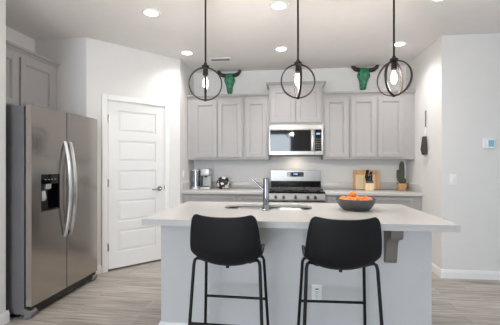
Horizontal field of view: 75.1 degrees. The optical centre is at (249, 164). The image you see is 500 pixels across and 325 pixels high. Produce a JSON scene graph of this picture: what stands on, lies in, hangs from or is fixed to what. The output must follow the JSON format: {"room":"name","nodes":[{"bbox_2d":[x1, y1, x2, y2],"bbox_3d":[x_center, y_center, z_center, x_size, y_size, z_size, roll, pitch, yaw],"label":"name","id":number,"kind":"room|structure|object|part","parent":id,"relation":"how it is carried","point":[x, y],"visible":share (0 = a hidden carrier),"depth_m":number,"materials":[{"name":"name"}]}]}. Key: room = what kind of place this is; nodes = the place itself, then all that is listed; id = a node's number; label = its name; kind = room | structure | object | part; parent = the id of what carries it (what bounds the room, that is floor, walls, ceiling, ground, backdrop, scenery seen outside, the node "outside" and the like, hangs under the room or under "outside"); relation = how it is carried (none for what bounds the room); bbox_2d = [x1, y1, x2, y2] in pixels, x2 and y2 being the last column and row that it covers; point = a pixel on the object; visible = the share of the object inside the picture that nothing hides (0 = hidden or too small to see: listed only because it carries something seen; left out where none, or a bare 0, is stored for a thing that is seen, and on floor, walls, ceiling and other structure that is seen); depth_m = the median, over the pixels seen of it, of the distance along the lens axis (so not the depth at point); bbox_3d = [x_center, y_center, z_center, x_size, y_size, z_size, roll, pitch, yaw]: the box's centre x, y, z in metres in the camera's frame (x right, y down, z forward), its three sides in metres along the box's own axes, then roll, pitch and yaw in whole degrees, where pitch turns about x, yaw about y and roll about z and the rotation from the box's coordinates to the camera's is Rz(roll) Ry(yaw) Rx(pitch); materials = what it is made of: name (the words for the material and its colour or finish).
{"room":"kitchen","nodes":[
{"label":"kitchen","id":0,"kind":"room"},
{"bbox_2d":[0,0,5,313],"bbox_3d":[-2.863,-0.090,-0.727,0.982,2.740,6.890,0,0,7],"label":"wall","id":1,"kind":"structure","parent":0,"point":[2,2],"depth_m":2.60,"materials":[{"name":"paint"}]},
{"bbox_2d":[0,310,9,324],"bbox_3d":[-2.367,1.232,-0.778,0.014,0.096,6.904,0,0,7],"label":"baseboard","id":2,"kind":"structure","parent":1,"relation":"attached to","point":[5,316],"depth_m":2.61,"materials":[{"name":"paint"}]},
{"bbox_2d":[6,26,34,55],"bbox_3d":[-2.735,-0.090,3.280,0.306,2.740,1.100,0,0,7],"label":"wall","id":3,"kind":"structure","parent":0,"point":[12,35],"depth_m":3.60,"materials":[{"name":"paint"}]},
{"bbox_2d":[6,40,59,109],"bbox_3d":[-2.422,-0.870,3.257,0.317,0.600,1.068,0,0,7],"label":"upper cabinet","id":4,"kind":"object","parent":3,"relation":"attached to","point":[29,80],"visible":0.77,"depth_m":3.36,"materials":[{"name":"paint"}]},
{"bbox_3d":[-2.326,-0.829,2.970,0.020,0.493,0.456,0,0,7],"label":"door","id":5,"kind":"part","parent":4,"relation":"part of","materials":[{"name":"paint"}]},
{"bbox_3d":[-2.284,-1.145,3.241,0.039,0.050,1.068,0,0,7],"label":"crown moulding","id":6,"kind":"part","parent":4,"relation":"part of","materials":[{"name":"paint"}]},
{"bbox_3d":[-2.267,-0.829,3.469,0.020,0.493,0.455,0,0,7],"label":"door","id":7,"kind":"part","parent":4,"relation":"part of","materials":[{"name":"paint"}]},
{"bbox_2d":[35,38,85,116],"bbox_3d":[-2.345,-0.090,3.843,0.950,2.740,0.110,0,0,7],"label":"wall","id":8,"kind":"structure","parent":0,"point":[70,53],"depth_m":3.76,"materials":[{"name":"paint"}]},
{"bbox_2d":[86,38,179,265],"bbox_3d":[-1.460,-0.090,4.162,1.193,2.740,0.110,0,0,-40],"label":"wall","id":9,"kind":"structure","parent":0,"point":[111,69],"depth_m":4.06,"materials":[{"name":"paint"}]},
{"bbox_2d":[96,265,101,273],"bbox_3d":[-1.813,1.232,3.781,0.162,0.096,0.014,0,0,-40],"label":"baseboard","id":10,"kind":"structure","parent":9,"relation":"attached to","point":[99,267],"depth_m":3.81,"materials":[{"name":"paint"}]},
{"bbox_2d":[102,94,168,272],"bbox_3d":[-1.441,0.222,4.137,0.863,2.117,0.172,0,0,-40],"label":"door","id":11,"kind":"structure","parent":9,"relation":"in","point":[135,131],"depth_m":4.08,"materials":[{"name":"paint"}]},
{"bbox_2d":[180,60,193,203],"bbox_3d":[-0.972,-0.090,4.918,0.100,2.740,0.817,0,0,7],"label":"wall","id":12,"kind":"structure","parent":0,"point":[187,165],"depth_m":4.70,"materials":[{"name":"paint"}]},
{"bbox_2d":[5,259,499,324],"bbox_3d":[0.730,1.330,0.217,8.000,0.100,10.000,0,0,7],"label":"floor","id":13,"kind":"structure","parent":0,"point":[131,294],"depth_m":3.04,"materials":[{"name":"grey wood"}]},
{"bbox_2d":[6,104,97,318],"bbox_3d":[-2.106,0.386,3.188,0.875,1.788,0.940,0,0,7],"label":"refrigerator","id":14,"kind":"object","parent":13,"relation":"on","point":[51,154],"visible":1,"depth_m":2.87,"materials":[{"name":"silver metal"}]},
{"bbox_3d":[-1.802,0.338,2.899,0.056,1.675,0.428,0,0,7],"label":"freezer door","id":15,"kind":"part","parent":14,"relation":"part of","materials":[{"name":"metal"}]},
{"bbox_3d":[-1.719,0.230,3.070,0.078,0.900,0.024,0,0,7],"label":"door handle","id":16,"kind":"part","parent":14,"relation":"part of","materials":[{"name":"metal"}]},
{"bbox_3d":[-1.710,0.230,3.146,0.078,0.900,0.024,0,0,7],"label":"door handle","id":17,"kind":"part","parent":14,"relation":"part of","materials":[{"name":"metal"}]},
{"bbox_3d":[-1.748,0.338,3.366,0.056,1.675,0.495,0,0,7],"label":"fresh food door","id":18,"kind":"part","parent":14,"relation":"part of","materials":[{"name":"metal"}]},
{"bbox_2d":[182,194,236,203],"bbox_3d":[-0.536,0.844,4.826,0.784,0.872,0.593,0,0,7],"label":"base cabinet","id":19,"kind":"object","parent":13,"relation":"on","point":[185,197],"visible":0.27,"depth_m":4.54,"materials":[{"name":"paint"}]},
{"bbox_3d":[-0.564,0.500,4.541,0.705,0.130,0.020,0,0,7],"label":"drawer","id":20,"kind":"part","parent":19,"relation":"part of","materials":[{"name":"paint"}]},
{"bbox_2d":[181,181,269,194],"bbox_3d":[-0.326,0.336,4.792,1.211,0.144,0.614,0,0,7],"label":"countertop","id":21,"kind":"structure","parent":19,"relation":"on","point":[235,187],"depth_m":4.78,"materials":[{"name":"stone"}]},
{"bbox_2d":[192,169,199,188],"bbox_3d":[-0.818,0.215,4.928,0.132,0.300,0.132,0,0,7],"label":"glass canister","id":22,"kind":"object","parent":21,"relation":"on","point":[195,186],"visible":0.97,"depth_m":4.91,"materials":[{"name":"silver metal"}]},
{"bbox_2d":[200,169,211,188],"bbox_3d":[-0.668,0.215,4.901,0.162,0.300,0.200,0,0,7],"label":"coffee maker","id":23,"kind":"object","parent":21,"relation":"on","point":[205,174],"visible":1,"depth_m":4.89,"materials":[{"name":"silver metal"}]},
{"bbox_3d":[-0.734,0.228,4.946,0.022,0.274,0.115,0,0,7],"label":"water tank","id":24,"kind":"part","parent":23,"relation":"part of","materials":[{"name":"plastic"}]},
{"bbox_2d":[216,177,229,188],"bbox_3d":[-0.406,0.277,4.900,0.208,0.178,0.208,0,0,7],"label":"round vase","id":25,"kind":"object","parent":21,"relation":"on","point":[222,182],"visible":0.99,"depth_m":4.83,"materials":[{"name":"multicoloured ceramic"}]},
{"bbox_2d":[188,214,268,324],"bbox_3d":[-0.117,0.775,1.955,0.471,1.012,0.473,0,0,8],"label":"bar stool","id":26,"kind":"object","parent":13,"relation":"on","point":[224,241],"visible":1,"depth_m":1.76,"materials":[{"name":"black plastic"}]},
{"bbox_3d":[-0.319,0.904,1.849,0.158,0.753,0.043,0,0,-38],"label":"leg","id":27,"kind":"part","parent":26,"relation":"part of","materials":[{"name":"black metal"}]},
{"bbox_3d":[-0.271,0.927,2.140,0.166,0.709,0.066,0,0,45],"label":"leg","id":28,"kind":"part","parent":26,"relation":"part of","materials":[{"name":"black metal"}]},
{"bbox_3d":[0.050,0.904,1.799,0.043,0.753,0.158,0,0,-37],"label":"leg","id":29,"kind":"part","parent":26,"relation":"part of","materials":[{"name":"black metal"}]},
{"bbox_3d":[0.081,0.927,2.093,0.166,0.709,0.066,0,0,-29],"label":"leg","id":30,"kind":"part","parent":26,"relation":"part of","materials":[{"name":"black metal"}]},
{"bbox_2d":[237,194,262,201],"bbox_3d":[0.066,0.844,4.756,0.420,0.872,0.593,0,0,7],"label":"base cabinet","id":31,"kind":"object","parent":13,"relation":"on","point":[240,197],"visible":0.22,"depth_m":4.48,"materials":[{"name":"paint"}]},
{"bbox_3d":[0.035,0.500,4.471,0.360,0.130,0.020,0,0,7],"label":"drawer","id":32,"kind":"part","parent":31,"relation":"part of","materials":[{"name":"paint"}]},
{"bbox_2d":[159,208,431,324],"bbox_3d":[0.321,0.846,2.631,1.964,0.868,0.920,0,0,7],"label":"kitchen island","id":33,"kind":"object","parent":13,"relation":"on","point":[405,261],"visible":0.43,"depth_m":2.34,"materials":[{"name":"paint"}]},
{"bbox_3d":[0.330,1.232,2.708,1.964,0.096,0.764,0,0,7],"label":"baseboard","id":34,"kind":"part","parent":33,"relation":"part of","materials":[{"name":"paint"}]},
{"bbox_2d":[142,201,460,231],"bbox_3d":[0.330,0.388,2.602,2.022,0.044,1.055,0,0,7],"label":"island countertop","id":35,"kind":"structure","parent":33,"relation":"on","point":[392,217],"depth_m":2.34,"materials":[{"name":"stone"}]},
{"bbox_2d":[252,177,269,210],"bbox_3d":[0.096,0.235,2.705,0.153,0.262,0.250,0,0,7],"label":"kitchen faucet","id":36,"kind":"object","parent":35,"relation":"on","point":[266,185],"visible":1,"depth_m":2.59,"materials":[{"name":"silver metal"}]},
{"bbox_2d":[227,206,310,209],"bbox_3d":[0.156,0.503,2.821,0.805,0.234,0.390,0,0,7],"label":"sink","id":37,"kind":"object","parent":35,"relation":"in","point":[232,207],"visible":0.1,"depth_m":2.97,"materials":[{"name":"silver metal"}]},
{"bbox_2d":[229,207,262,208],"bbox_3d":[-0.037,0.507,2.844,0.351,0.226,0.326,0,0,7],"label":"basin","id":38,"kind":"object","parent":37,"relation":"in","point":[229,207],"depth_m":3.00,"materials":[{"name":"metal"}]},
{"bbox_2d":[272,208,308,209],"bbox_3d":[0.350,0.507,2.798,0.350,0.226,0.326,0,0,7],"label":"basin","id":39,"kind":"object","parent":37,"relation":"in","point":[272,208],"depth_m":2.96,"materials":[{"name":"metal"}]},
{"bbox_2d":[336,196,376,211],"bbox_3d":[0.857,0.320,2.633,0.316,0.093,0.316,0,0,7],"label":"fruit bowl","id":40,"kind":"object","parent":35,"relation":"on","point":[348,205],"visible":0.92,"depth_m":2.52,"materials":[{"name":"grey ceramic"}]},
{"bbox_3d":[0.816,0.280,2.664,0.056,0.052,0.056,11,2,-12],"label":"orange","id":41,"kind":"object","parent":40,"relation":"in","visible":0},
{"bbox_2d":[349,191,355,196],"bbox_3d":[0.830,0.241,2.632,0.057,0.052,0.056,0,0,-44],"label":"orange","id":42,"kind":"object","parent":41,"relation":"on","point":[351,194],"visible":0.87,"depth_m":2.61,"materials":[{"name":"orange food"}]},
{"bbox_2d":[312,284,321,299],"bbox_3d":[0.476,0.912,2.316,0.072,0.116,0.008,0,0,7],"label":"wall outlet","id":43,"kind":"object","parent":33,"relation":"attached to","point":[316,288],"visible":0.88,"depth_m":2.31,"materials":[{"name":"white plastic"}]},
{"bbox_2d":[314,288,318,297],"bbox_3d":[0.476,0.912,2.314,0.036,0.070,0.004,0,0,7],"label":"receptacle","id":44,"kind":"object","parent":43,"relation":"attached to","point":[316,290],"depth_m":2.31,"materials":[{"name":"white plastic"}]},
{"bbox_2d":[269,170,324,202],"bbox_3d":[0.652,0.681,4.627,0.760,1.198,0.677,0,0,7],"label":"gas range","id":45,"kind":"object","parent":13,"relation":"on","point":[287,186],"visible":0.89,"depth_m":4.75,"materials":[{"name":"silver metal"}]},
{"bbox_3d":[0.621,0.790,4.366,0.752,0.580,0.041,0,0,7],"label":"oven door","id":46,"kind":"part","parent":45,"relation":"part of","materials":[{"name":"silver metal"}]},
{"bbox_2d":[269,190,324,193],"bbox_3d":[0.652,0.374,4.626,0.760,0.020,0.550,0,0,7],"label":"cooktop","id":47,"kind":"object","parent":45,"relation":"in","point":[270,191],"depth_m":4.39,"materials":[{"name":"black metal"}]},
{"bbox_3d":[0.621,0.439,4.365,0.760,0.103,0.045,0,0,7],"label":"control panel","id":48,"kind":"part","parent":45,"relation":"part of","materials":[{"name":"silver metal"}]},
{"bbox_2d":[297,216,383,324],"bbox_3d":[0.506,0.775,1.882,0.471,1.012,0.473,0,0,4],"label":"bar stool","id":49,"kind":"object","parent":13,"relation":"on","point":[335,244],"visible":1,"depth_m":1.69,"materials":[{"name":"black plastic"}]},
{"bbox_3d":[0.342,0.927,2.058,0.166,0.709,0.066,0,0,41],"label":"leg","id":50,"kind":"part","parent":49,"relation":"part of","materials":[{"name":"black metal"}]},
{"bbox_3d":[0.312,0.904,1.764,0.158,0.753,0.043,0,0,-41],"label":"leg","id":51,"kind":"part","parent":49,"relation":"part of","materials":[{"name":"black metal"}]},
{"bbox_3d":[0.695,0.927,2.032,0.166,0.709,0.066,0,0,-33],"label":"leg","id":52,"kind":"part","parent":49,"relation":"part of","materials":[{"name":"black metal"}]},
{"bbox_3d":[0.682,0.904,1.737,0.043,0.753,0.158,0,0,-40],"label":"leg","id":53,"kind":"part","parent":49,"relation":"part of","materials":[{"name":"black metal"}]},
{"bbox_2d":[325,195,371,202],"bbox_3d":[1.342,0.844,4.607,0.603,0.872,0.593,0,0,7],"label":"base cabinet","id":54,"kind":"object","parent":13,"relation":"on","point":[328,198],"visible":0.08,"depth_m":4.35,"materials":[{"name":"paint"}]},
{"bbox_3d":[1.308,0.500,4.322,0.545,0.130,0.020,0,0,7],"label":"drawer","id":55,"kind":"part","parent":54,"relation":"part of","materials":[{"name":"paint"}]},
{"bbox_2d":[321,182,422,195],"bbox_3d":[1.651,0.336,4.561,1.232,0.144,0.614,0,0,7],"label":"countertop","id":56,"kind":"structure","parent":54,"relation":"on","point":[330,188],"depth_m":4.52,"materials":[{"name":"stone"}]},
{"bbox_2d":[355,175,375,189],"bbox_3d":[1.686,0.256,4.748,0.277,0.212,0.057,0,0,7],"label":"cutting board","id":57,"kind":"object","parent":56,"relation":"on","point":[359,178],"visible":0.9,"depth_m":4.75,"materials":[{"name":"brown wood"}]},
{"bbox_2d":[353,170,379,188],"bbox_3d":[1.711,0.221,4.778,0.364,0.283,0.074,0,0,7],"label":"cutting board","id":58,"kind":"object","parent":56,"relation":"on","point":[355,172],"visible":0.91,"depth_m":4.78,"materials":[{"name":"brown wood"}]},
{"bbox_2d":[363,176,373,190],"bbox_3d":[1.677,0.263,4.602,0.110,0.204,0.157,0,0,7],"label":"knife block","id":59,"kind":"object","parent":56,"relation":"on","point":[368,184],"visible":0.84,"depth_m":4.53,"materials":[{"name":"brown wood"}]},
{"bbox_2d":[396,161,406,190],"bbox_3d":[2.141,0.159,4.582,0.140,0.414,0.140,0,0,29],"label":"potted cactus","id":60,"kind":"object","parent":56,"relation":"on","point":[400,174],"visible":1,"depth_m":4.55,"materials":[{"name":"plant"}]},
{"bbox_3d":[2.094,0.157,4.582,0.058,0.174,0.043,0,0,7],"label":"arm","id":61,"kind":"part","parent":60,"relation":"part of"},
{"bbox_2d":[396,183,406,190],"bbox_3d":[2.141,0.315,4.582,0.140,0.102,0.140,0,0,7],"label":"pot","id":62,"kind":"object","parent":60,"relation":"attached to","point":[400,186],"depth_m":4.53,"materials":[{"name":"ceramic"}]},
{"bbox_3d":[2.142,0.113,4.582,0.072,0.322,0.073,0,0,7],"label":"stem","id":63,"kind":"part","parent":60,"relation":"part of","materials":[{"name":"green plant"}]},
{"bbox_2d":[372,196,421,210],"bbox_3d":[1.954,0.844,4.535,0.622,0.872,0.593,0,0,7],"label":"base cabinet","id":64,"kind":"object","parent":13,"relation":"on","point":[415,202],"visible":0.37,"depth_m":4.24,"materials":[{"name":"paint"}]},
{"bbox_3d":[1.882,0.500,4.255,0.480,0.130,0.020,0,0,7],"label":"drawer","id":65,"kind":"part","parent":64,"relation":"part of","materials":[{"name":"paint"}]},
{"bbox_2d":[6,0,499,72],"bbox_3d":[0.730,-1.510,0.217,8.000,0.100,10.000,0,0,7],"label":"ceiling","id":66,"kind":"structure","parent":0,"point":[332,33],"depth_m":3.46,"materials":[{"name":"paint"}]},
{"bbox_2d":[141,8,160,17],"bbox_3d":[-0.950,-1.457,3.127,0.186,0.006,0.186,0,0,7],"label":"recessed light","id":67,"kind":"object","parent":66,"relation":"in","point":[149,12],"visible":1,"depth_m":3.11,"materials":[{"name":"paint"}]},
{"bbox_2d":[180,50,193,55],"bbox_3d":[-0.824,-1.457,4.250,0.186,0.006,0.186,0,0,7],"label":"recessed light","id":68,"kind":"object","parent":66,"relation":"in","point":[185,52],"visible":1,"depth_m":4.25,"materials":[{"name":"white"}]},
{"bbox_2d":[188,0,221,101],"bbox_3d":[-0.367,-0.990,2.681,0.209,0.941,0.205,0,0,37],"label":"pendant light","id":69,"kind":"object","parent":66,"relation":"hanging from","point":[205,67],"visible":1,"depth_m":2.67,"materials":[{"name":"brown metal"}]},
{"bbox_3d":[-0.367,-1.117,2.681,0.015,0.627,0.015,0,0,-7],"label":"rod","id":70,"kind":"part","parent":69,"relation":"part of","materials":[{"name":"brown metal"}]},
{"bbox_2d":[209,57,231,61],"bbox_3d":[-0.409,-1.453,4.508,0.290,0.014,0.140,0,0,7],"label":"ceiling vent","id":71,"kind":"object","parent":66,"relation":"in","point":[224,59],"visible":1,"depth_m":4.50,"materials":[{"name":"metal"}]},
{"bbox_2d":[269,0,288,10],"bbox_3d":[0.268,-1.457,2.984,0.186,0.006,0.186,0,0,7],"label":"recessed light","id":72,"kind":"object","parent":66,"relation":"in","point":[279,5],"visible":1,"depth_m":2.98,"materials":[{"name":"white"}]},
{"bbox_2d":[274,46,288,51],"bbox_3d":[0.394,-1.457,4.102,0.186,0.006,0.186,0,0,7],"label":"recessed light","id":73,"kind":"object","parent":66,"relation":"in","point":[280,48],"visible":1,"depth_m":4.08,"materials":[{"name":"white"}]},
{"bbox_2d":[281,0,314,98],"bbox_3d":[0.383,-0.990,2.593,0.205,0.941,0.209,0,0,44],"label":"pendant light","id":74,"kind":"object","parent":66,"relation":"hanging from","point":[298,69],"visible":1,"depth_m":2.59,"materials":[{"name":"black metal"}]},
{"bbox_2d":[295,65,299,72],"bbox_3d":[0.383,-0.765,2.593,0.044,0.056,0.043,0,0,-1],"label":"socket","id":75,"kind":"object","parent":74,"relation":"attached to","point":[297,67],"depth_m":2.58,"materials":[{"name":"brown metal"}]},
{"bbox_3d":[0.383,-1.117,2.593,0.015,0.627,0.015,0,0,-1],"label":"rod","id":76,"kind":"part","parent":74,"relation":"part of","materials":[{"name":"brown metal"}]},
{"bbox_2d":[377,0,412,96],"bbox_3d":[1.111,-0.990,2.508,0.205,0.941,0.209,0,0,4],"label":"pendant light","id":77,"kind":"object","parent":66,"relation":"hanging from","point":[394,65],"visible":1,"depth_m":2.50,"materials":[{"name":"black metal"}]},
{"bbox_3d":[1.111,-1.117,2.508,0.015,0.627,0.015,0,0,-40],"label":"rod","id":78,"kind":"part","parent":77,"relation":"part of","materials":[{"name":"brown metal"}]},
{"bbox_2d":[391,61,396,69],"bbox_3d":[1.111,-0.765,2.508,0.043,0.056,0.044,0,0,-40],"label":"socket","id":79,"kind":"object","parent":77,"relation":"attached to","point":[394,63],"depth_m":2.49,"materials":[{"name":"brown metal"}]},
{"bbox_2d":[391,41,406,46],"bbox_3d":[1.804,-1.457,3.937,0.186,0.006,0.186,0,0,7],"label":"recessed light","id":80,"kind":"object","parent":66,"relation":"in","point":[400,43],"visible":0.87,"depth_m":3.92,"materials":[{"name":"white"}]},
{"bbox_2d":[194,66,405,187],"bbox_3d":[0.712,-0.090,5.056,3.214,2.740,0.150,0,0,7],"label":"wall","id":81,"kind":"structure","parent":0,"point":[337,79],"depth_m":4.99,"materials":[{"name":"paint"}]},
{"bbox_2d":[187,94,243,159],"bbox_3d":[-0.493,-0.547,4.933,0.842,0.950,0.373,0,0,7],"label":"upper cabinet","id":82,"kind":"object","parent":81,"relation":"attached to","point":[215,126],"visible":0.94,"depth_m":4.77,"materials":[{"name":"paint"}]},
{"bbox_3d":[-0.657,-0.518,4.794,0.349,0.827,0.020,0,0,7],"label":"door","id":83,"kind":"part","parent":82,"relation":"part of","materials":[{"name":"paint"}]},
{"bbox_3d":[-0.513,-0.997,4.767,0.842,0.050,0.039,0,0,7],"label":"crown moulding","id":84,"kind":"part","parent":82,"relation":"part of","materials":[{"name":"paint"}]},
{"bbox_3d":[-0.295,-0.518,4.751,0.353,0.827,0.020,0,0,7],"label":"door","id":85,"kind":"part","parent":82,"relation":"part of","materials":[{"name":"paint"}]},
{"bbox_2d":[217,70,240,93],"bbox_3d":[-0.321,-1.331,5.056,0.394,0.446,0.089,0,0,7],"label":"skull","id":86,"kind":"object","parent":81,"relation":"attached to","point":[229,80],"visible":0.93,"depth_m":5.03},
{"bbox_2d":[198,181,269,187],"bbox_3d":[-0.292,0.315,5.087,1.211,0.102,0.020,0,0,7],"label":"backsplash","id":87,"kind":"structure","parent":81,"relation":"attached to","point":[233,184],"depth_m":5.06,"materials":[{"name":"stone"}]},
{"bbox_2d":[243,93,269,159],"bbox_3d":[0.108,-0.547,4.863,0.366,0.950,0.373,0,0,7],"label":"upper cabinet","id":88,"kind":"object","parent":81,"relation":"attached to","point":[256,108],"visible":0.94,"depth_m":4.71,"materials":[{"name":"paint"}]},
{"bbox_3d":[0.089,-0.997,4.697,0.366,0.050,0.039,0,0,7],"label":"crown moulding","id":89,"kind":"part","parent":88,"relation":"part of","materials":[{"name":"paint"}]},
{"bbox_3d":[0.089,-0.518,4.707,0.307,0.827,0.020,0,0,7],"label":"door","id":90,"kind":"part","parent":88,"relation":"part of","materials":[{"name":"paint"}]},
{"bbox_2d":[266,81,325,124],"bbox_3d":[0.672,-0.873,4.796,0.843,0.610,0.375,0,0,7],"label":"upper cabinet","id":91,"kind":"object","parent":81,"relation":"attached to","point":[284,109],"visible":0.89,"depth_m":4.63,"materials":[{"name":"paint"}]},
{"bbox_3d":[0.474,-0.845,4.659,0.344,0.487,0.020,0,0,7],"label":"door","id":92,"kind":"part","parent":91,"relation":"part of","materials":[{"name":"paint"}]},
{"bbox_2d":[269,124,322,155],"bbox_3d":[0.666,-0.343,4.753,0.756,0.439,0.460,0,0,7],"label":"microwave oven","id":93,"kind":"object","parent":91,"relation":"attached to","point":[284,140],"visible":1,"depth_m":4.56,"materials":[{"name":"silver metal"}]},
{"bbox_3d":[0.584,-0.315,4.578,0.632,0.360,0.030,0,0,7],"label":"door","id":94,"kind":"part","parent":93,"relation":"part of","materials":[{"name":"black glass"}]},
{"bbox_3d":[0.871,-0.338,4.514,0.035,0.287,0.033,0,0,7],"label":"door handle","id":95,"kind":"part","parent":93,"relation":"part of","materials":[{"name":"silver metal"}]},
{"bbox_3d":[0.961,-0.315,4.534,0.121,0.360,0.030,0,0,7],"label":"control panel","id":96,"kind":"part","parent":93,"relation":"part of","materials":[{"name":"silver metal"}]},
{"bbox_3d":[0.671,-1.153,4.795,0.843,0.050,0.374,0,0,7],"label":"crown moulding","id":97,"kind":"part","parent":91,"relation":"part of","materials":[{"name":"paint"}]},
{"bbox_3d":[0.830,-0.845,4.618,0.348,0.487,0.020,0,0,7],"label":"door","id":98,"kind":"part","parent":91,"relation":"part of","materials":[{"name":"paint"}]},
{"bbox_2d":[321,91,349,159],"bbox_3d":[1.234,-0.547,4.731,0.362,0.950,0.373,0,0,7],"label":"upper cabinet","id":99,"kind":"object","parent":81,"relation":"attached to","point":[335,104],"visible":0.97,"depth_m":4.58,"materials":[{"name":"paint"}]},
{"bbox_3d":[1.218,-0.518,4.574,0.316,0.827,0.020,0,0,7],"label":"door","id":100,"kind":"part","parent":99,"relation":"part of","materials":[{"name":"paint"}]},
{"bbox_3d":[1.214,-0.997,4.565,0.362,0.050,0.039,0,0,7],"label":"crown moulding","id":101,"kind":"part","parent":99,"relation":"part of","materials":[{"name":"paint"}]},
{"bbox_2d":[321,182,398,188],"bbox_3d":[1.685,0.315,4.856,1.232,0.102,0.020,0,0,7],"label":"backsplash","id":102,"kind":"structure","parent":81,"relation":"attached to","point":[324,185],"depth_m":4.87,"materials":[{"name":"stone"}]},
{"bbox_2d":[351,65,378,89],"bbox_3d":[1.702,-1.348,4.816,0.428,0.474,0.096,0,0,6],"label":"skull","id":103,"kind":"object","parent":81,"relation":"attached to","point":[363,75],"visible":0.88,"depth_m":4.79},
{"bbox_2d":[349,90,415,159],"bbox_3d":[1.845,-0.547,4.660,0.865,0.950,0.373,0,0,7],"label":"upper cabinet","id":104,"kind":"object","parent":81,"relation":"attached to","point":[381,127],"visible":0.96,"depth_m":4.50,"materials":[{"name":"paint"}]},
{"bbox_3d":[1.585,-0.518,4.532,0.335,0.827,0.020,0,0,7],"label":"door","id":105,"kind":"part","parent":104,"relation":"part of","materials":[{"name":"paint"}]},
{"bbox_3d":[1.826,-0.997,4.494,0.865,0.050,0.039,0,0,7],"label":"crown moulding","id":106,"kind":"part","parent":104,"relation":"part of","materials":[{"name":"paint"}]},
{"bbox_3d":[1.942,-0.518,4.490,0.332,0.827,0.020,0,0,7],"label":"door","id":107,"kind":"part","parent":104,"relation":"part of","materials":[{"name":"paint"}]},
{"bbox_2d":[406,33,499,270],"bbox_3d":[3.695,-0.090,4.141,2.923,2.740,1.275,0,0,7],"label":"wall","id":108,"kind":"structure","parent":0,"point":[456,78],"depth_m":3.65,"materials":[{"name":"paint"}]},
{"bbox_2d":[420,111,426,154],"bbox_3d":[2.184,-0.399,4.084,0.063,0.551,0.134,0,0,7],"label":"tassel","id":109,"kind":"object","parent":108,"relation":"hanging from","point":[423,149],"visible":1,"depth_m":4.06,"materials":[{"name":"black fabric"}]},
{"bbox_2d":[432,263,440,276],"bbox_3d":[2.193,1.232,3.945,0.014,0.096,0.535,0,0,7],"label":"baseboard","id":110,"kind":"structure","parent":108,"relation":"attached to","point":[435,269],"depth_m":3.79,"materials":[{"name":"paint"}]},
{"bbox_2d":[449,174,456,184],"bbox_3d":[2.287,0.167,3.659,0.078,0.118,0.010,0,0,7],"label":"light switch","id":111,"kind":"object","parent":108,"relation":"attached to","point":[452,177],"visible":1,"depth_m":3.66,"materials":[{"name":"white plastic"}]},
{"bbox_2d":[440,269,499,279],"bbox_3d":[3.538,1.232,3.511,2.787,0.096,0.014,0,0,7],"label":"baseboard","id":112,"kind":"structure","parent":108,"relation":"attached to","point":[444,273],"depth_m":3.63,"materials":[{"name":"paint"}]},
{"bbox_2d":[483,138,494,148],"bbox_3d":[2.653,-0.235,3.608,0.112,0.118,0.025,0,0,7],"label":"thermostat","id":113,"kind":"object","parent":108,"relation":"attached to","point":[488,143],"visible":1,"depth_m":3.60,"materials":[{"name":"white plastic"}]}
]}

